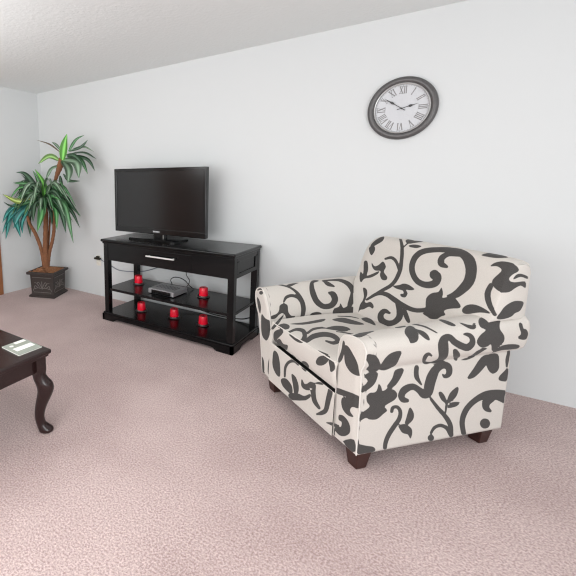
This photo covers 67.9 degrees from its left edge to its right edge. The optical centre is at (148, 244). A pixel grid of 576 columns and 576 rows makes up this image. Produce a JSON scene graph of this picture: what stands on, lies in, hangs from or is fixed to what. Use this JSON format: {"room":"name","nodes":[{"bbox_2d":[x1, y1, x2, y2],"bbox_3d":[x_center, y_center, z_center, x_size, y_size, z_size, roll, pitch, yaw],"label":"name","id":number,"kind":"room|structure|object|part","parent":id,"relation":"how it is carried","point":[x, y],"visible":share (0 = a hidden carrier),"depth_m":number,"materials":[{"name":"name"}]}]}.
{"room":"living room","nodes":[
{"label":"living room","id":0,"kind":"room"},
{"bbox_2d":[0,87,42,293],"bbox_3d":[-3.135,-0.316,2.989,0.120,2.440,5.600,7,12,37],"label":"wall","id":1,"kind":"structure","parent":0,"point":[19,127],"depth_m":4.85,"materials":[{"name":"white paint"}]},
{"bbox_2d":[0,246,3,294],"bbox_3d":[-2.093,-0.379,4.284,0.110,2.125,0.980,7,12,37],"label":"door","id":2,"kind":"structure","parent":1,"relation":"in","point":[1,275],"depth_m":4.77,"materials":[{"name":"brown wood"}]},
{"bbox_2d":[0,0,466,93],"bbox_3d":[-0.486,-1.268,0.848,6.720,0.100,5.720,7,12,37],"label":"ceiling","id":3,"kind":"structure","parent":0,"point":[46,45],"depth_m":2.83,"materials":[{"name":"white paint"}]},
{"bbox_2d":[0,287,575,575],"bbox_3d":[-0.468,1.238,1.264,6.720,0.100,5.720,7,12,37],"label":"floor","id":4,"kind":"structure","parent":0,"point":[163,454],"depth_m":1.82,"materials":[{"name":"carpet"}]},
{"bbox_2d":[0,330,53,433],"bbox_3d":[-1.181,0.785,2.249,1.188,0.480,0.688,7,12,37],"label":"coffee table","id":5,"kind":"object","parent":4,"relation":"on","point":[14,368],"visible":1,"depth_m":2.10,"materials":[{"name":"brown wood"}]},
{"bbox_2d":[2,339,41,355],"bbox_3d":[-0.684,0.553,2.137,0.168,0.006,0.142,7,12,39],"label":"leaflet","id":6,"kind":"object","parent":5,"relation":"on","point":[23,346],"visible":1,"depth_m":2.13,"materials":[{"name":"white paper"}]},
{"bbox_3d":[-0.671,0.551,2.132,0.045,0.001,0.110,7,12,39],"label":"white panel","id":7,"kind":"part","parent":6,"relation":"part of","materials":[{"name":"white paper"}]},
{"bbox_3d":[-0.569,0.816,2.156,0.098,0.442,0.098,7,12,37],"label":"leg","id":8,"kind":"part","parent":5,"relation":"part of","materials":[{"name":"brown wood"}]},
{"bbox_2d":[2,134,95,298],"bbox_3d":[-1.086,-0.291,4.528,1.304,1.857,0.576,7,12,37],"label":"potted palm","id":9,"kind":"object","parent":4,"relation":"on","point":[47,281],"visible":1,"depth_m":4.54,"materials":[{"name":"green plant"}]},
{"bbox_3d":[-1.228,-0.452,4.539,1.010,0.825,0.461,7,12,37],"label":"crown","id":10,"kind":"part","parent":9,"relation":"part of","materials":[{"name":"green plant"}]},
{"bbox_2d":[26,266,67,298],"bbox_3d":[-1.216,0.451,4.797,0.362,0.308,0.362,2,10,15],"label":"planter","id":11,"kind":"object","parent":9,"relation":"attached to","point":[49,282],"depth_m":4.67,"materials":[{"name":"brown metal"}]},
{"bbox_3d":[-0.913,-0.903,4.318,0.873,0.583,0.263,7,12,37],"label":"crown","id":12,"kind":"part","parent":9,"relation":"part of","materials":[{"name":"green plant"}]},
{"bbox_2d":[100,233,261,355],"bbox_3d":[0.253,0.373,3.664,1.409,0.810,0.552,7,12,37],"label":"media console","id":13,"kind":"object","parent":4,"relation":"on","point":[231,261],"visible":0.92,"depth_m":3.44,"materials":[{"name":"black paint"}]},
{"bbox_3d":[-0.396,0.323,3.886,0.054,0.686,0.054,7,12,37],"label":"post","id":14,"kind":"part","parent":13,"relation":"part of","materials":[{"name":"black paint"}]},
{"bbox_3d":[-0.122,0.262,4.239,0.054,0.686,0.054,7,12,37],"label":"post","id":15,"kind":"part","parent":13,"relation":"part of","materials":[{"name":"black paint"}]},
{"bbox_2d":[133,275,143,284],"bbox_3d":[-0.100,0.353,4.008,0.114,0.093,0.114,7,12,37],"label":"votive candle","id":16,"kind":"object","parent":13,"relation":"on","point":[138,278],"visible":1,"depth_m":3.97,"materials":[{"name":"red glass"}]},
{"bbox_2d":[136,301,146,311],"bbox_3d":[-0.069,0.613,3.925,0.114,0.093,0.114,7,12,37],"label":"votive candle","id":17,"kind":"object","parent":13,"relation":"on","point":[141,307],"visible":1,"depth_m":3.89,"materials":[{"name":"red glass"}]},
{"bbox_3d":[0.102,0.113,3.408,0.296,0.015,0.038,7,12,37],"label":"drawer handle","id":18,"kind":"part","parent":13,"relation":"part of","materials":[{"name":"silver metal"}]},
{"bbox_2d":[114,166,208,243],"bbox_3d":[0.097,-0.377,3.684,1.034,0.666,0.270,7,12,37],"label":"television","id":19,"kind":"object","parent":13,"relation":"on","point":[163,203],"visible":1,"depth_m":3.61,"materials":[{"name":"black plastic"}]},
{"bbox_3d":[0.125,0.129,3.425,0.580,0.137,0.015,7,12,37],"label":"drawer","id":20,"kind":"part","parent":13,"relation":"part of","materials":[{"name":"black paint"}]},
{"bbox_2d":[148,283,186,296],"bbox_3d":[0.180,0.425,3.691,0.286,0.051,0.230,7,12,38],"label":"cable box","id":21,"kind":"object","parent":13,"relation":"on","point":[164,289],"visible":1,"depth_m":3.64,"materials":[{"name":"silver metal"}]},
{"bbox_2d":[168,307,179,318],"bbox_3d":[0.244,0.643,3.728,0.114,0.093,0.114,7,12,37],"label":"votive candle","id":22,"kind":"object","parent":13,"relation":"on","point":[174,314],"visible":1,"depth_m":3.70,"materials":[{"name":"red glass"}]},
{"bbox_2d":[104,300,257,346],"bbox_3d":[0.264,0.702,3.725,1.395,0.022,0.525,7,12,37],"label":"shelf","id":23,"kind":"object","parent":13,"relation":"attached to","point":[156,318],"depth_m":3.58,"materials":[{"name":"black paint"}]},
{"bbox_2d":[170,277,193,288],"bbox_3d":[0.316,0.372,3.792,0.232,0.114,0.068,2,10,17],"label":"cable","id":24,"kind":"object","parent":13,"relation":"on","point":[172,277],"visible":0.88,"depth_m":3.80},
{"bbox_2d":[109,278,254,315],"bbox_3d":[0.266,0.463,3.685,1.353,0.025,0.481,7,12,37],"label":"shelf","id":25,"kind":"object","parent":13,"relation":"attached to","point":[216,303],"depth_m":3.51,"materials":[{"name":"black paint"}]},
{"bbox_2d":[197,314,208,326],"bbox_3d":[0.489,0.673,3.533,0.114,0.093,0.114,7,12,37],"label":"votive candle","id":26,"kind":"object","parent":13,"relation":"on","point":[203,319],"visible":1,"depth_m":3.50,"materials":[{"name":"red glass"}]},
{"bbox_2d":[197,286,209,297],"bbox_3d":[0.496,0.424,3.553,0.114,0.093,0.114,7,12,37],"label":"votive candle","id":27,"kind":"object","parent":13,"relation":"on","point":[203,290],"visible":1,"depth_m":3.52,"materials":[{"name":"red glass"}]},
{"bbox_3d":[0.652,0.447,3.095,0.054,0.686,0.054,7,12,37],"label":"post","id":28,"kind":"part","parent":13,"relation":"part of","materials":[{"name":"black paint"}]},
{"bbox_3d":[0.797,0.158,3.221,0.028,0.161,0.397,7,12,37],"label":"panel","id":29,"kind":"part","parent":13,"relation":"part of","materials":[{"name":"black paint"}]},
{"bbox_3d":[0.926,0.386,3.448,0.054,0.686,0.054,7,12,37],"label":"post","id":30,"kind":"part","parent":13,"relation":"part of","materials":[{"name":"black paint"}]},
{"bbox_2d":[255,236,530,468],"bbox_3d":[1.266,0.493,2.318,0.914,0.999,1.064,-3,10,-14],"label":"armchair","id":31,"kind":"object","parent":4,"relation":"on","point":[415,346],"visible":1,"depth_m":1.96,"materials":[{"name":"fabric"}]},
{"bbox_3d":[0.753,0.571,2.596,0.010,0.563,0.238,-3,10,-14],"label":"panel","id":32,"kind":"part","parent":31,"relation":"part of","materials":[{"name":"fabric"}]},
{"bbox_3d":[0.837,0.905,2.590,0.085,0.104,0.085,-3,10,-14],"label":"leg","id":33,"kind":"part","parent":31,"relation":"part of","materials":[{"name":"brown wood"}]},
{"bbox_3d":[0.845,0.785,2.237,0.004,0.255,0.590,-3,10,-14],"label":"rail","id":34,"kind":"part","parent":31,"relation":"part of","materials":[{"name":"fabric"}]},
{"bbox_3d":[1.290,0.788,2.300,0.854,0.227,0.730,-3,10,-14],"label":"frame","id":35,"kind":"part","parent":31,"relation":"part of","materials":[{"name":"white fabric"}]},
{"bbox_3d":[1.182,0.536,2.705,0.875,0.590,0.297,-3,10,-14],"label":"arm","id":36,"kind":"part","parent":31,"relation":"part of","materials":[{"name":"fabric"}]},
{"bbox_2d":[271,313,390,387],"bbox_3d":[1.164,0.571,2.276,0.689,0.165,0.575,-3,10,-14],"label":"seat cushion","id":37,"kind":"object","parent":31,"relation":"on","point":[314,340],"depth_m":2.26,"materials":[{"name":"fabric"}]},
{"bbox_3d":[0.941,0.695,1.865,0.010,0.554,0.168,-3,10,-14],"label":"panel","id":38,"kind":"part","parent":31,"relation":"part of","materials":[{"name":"fabric"}]},
{"bbox_3d":[1.010,1.017,1.908,0.085,0.104,0.085,-3,10,-14],"label":"leg","id":39,"kind":"part","parent":31,"relation":"part of","materials":[{"name":"brown wood"}]},
{"bbox_3d":[1.379,0.648,1.937,0.881,0.627,0.207,-3,10,-12],"label":"arm","id":40,"kind":"part","parent":31,"relation":"part of","materials":[{"name":"fabric"}]},
{"bbox_3d":[1.567,0.440,2.319,0.325,0.899,0.896,-3,10,-14],"label":"backrest","id":41,"kind":"part","parent":31,"relation":"part of","materials":[{"name":"fabric"}]},
{"bbox_3d":[1.744,0.982,2.085,0.085,0.104,0.085,-3,10,-14],"label":"leg","id":42,"kind":"part","parent":31,"relation":"part of","materials":[{"name":"brown wood"}]},
{"bbox_2d":[37,0,575,407],"bbox_3d":[1.223,-0.391,3.249,6.720,2.440,0.120,7,12,37],"label":"wall","id":43,"kind":"structure","parent":0,"point":[299,171],"depth_m":2.87,"materials":[{"name":"white paint"}]},
{"bbox_2d":[96,255,100,265],"bbox_3d":[-0.587,0.187,4.670,0.076,0.124,0.008,7,12,37],"label":"wall outlet","id":44,"kind":"object","parent":43,"relation":"attached to","point":[97,261],"visible":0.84,"depth_m":4.67,"materials":[{"name":"white plastic"}]},
{"bbox_2d":[100,259,155,271],"bbox_3d":[-0.136,0.108,4.283,1.076,0.425,0.017,7,12,36],"label":"cable","id":45,"kind":"object","parent":43,"relation":"attached to","point":[100,259],"visible":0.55,"depth_m":4.37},
{"bbox_2d":[203,311,248,319],"bbox_3d":[0.578,0.602,3.816,0.924,0.135,0.012,7,12,37],"label":"cable","id":46,"kind":"object","parent":43,"relation":"attached to","point":[203,311],"visible":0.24,"depth_m":3.72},
{"bbox_2d":[367,76,438,139],"bbox_3d":[1.714,-0.924,2.676,0.410,0.410,0.038,7,12,37],"label":"wall clock","id":47,"kind":"object","parent":43,"relation":"attached to","point":[403,107],"visible":1,"depth_m":2.67,"materials":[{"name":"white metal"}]}
]}

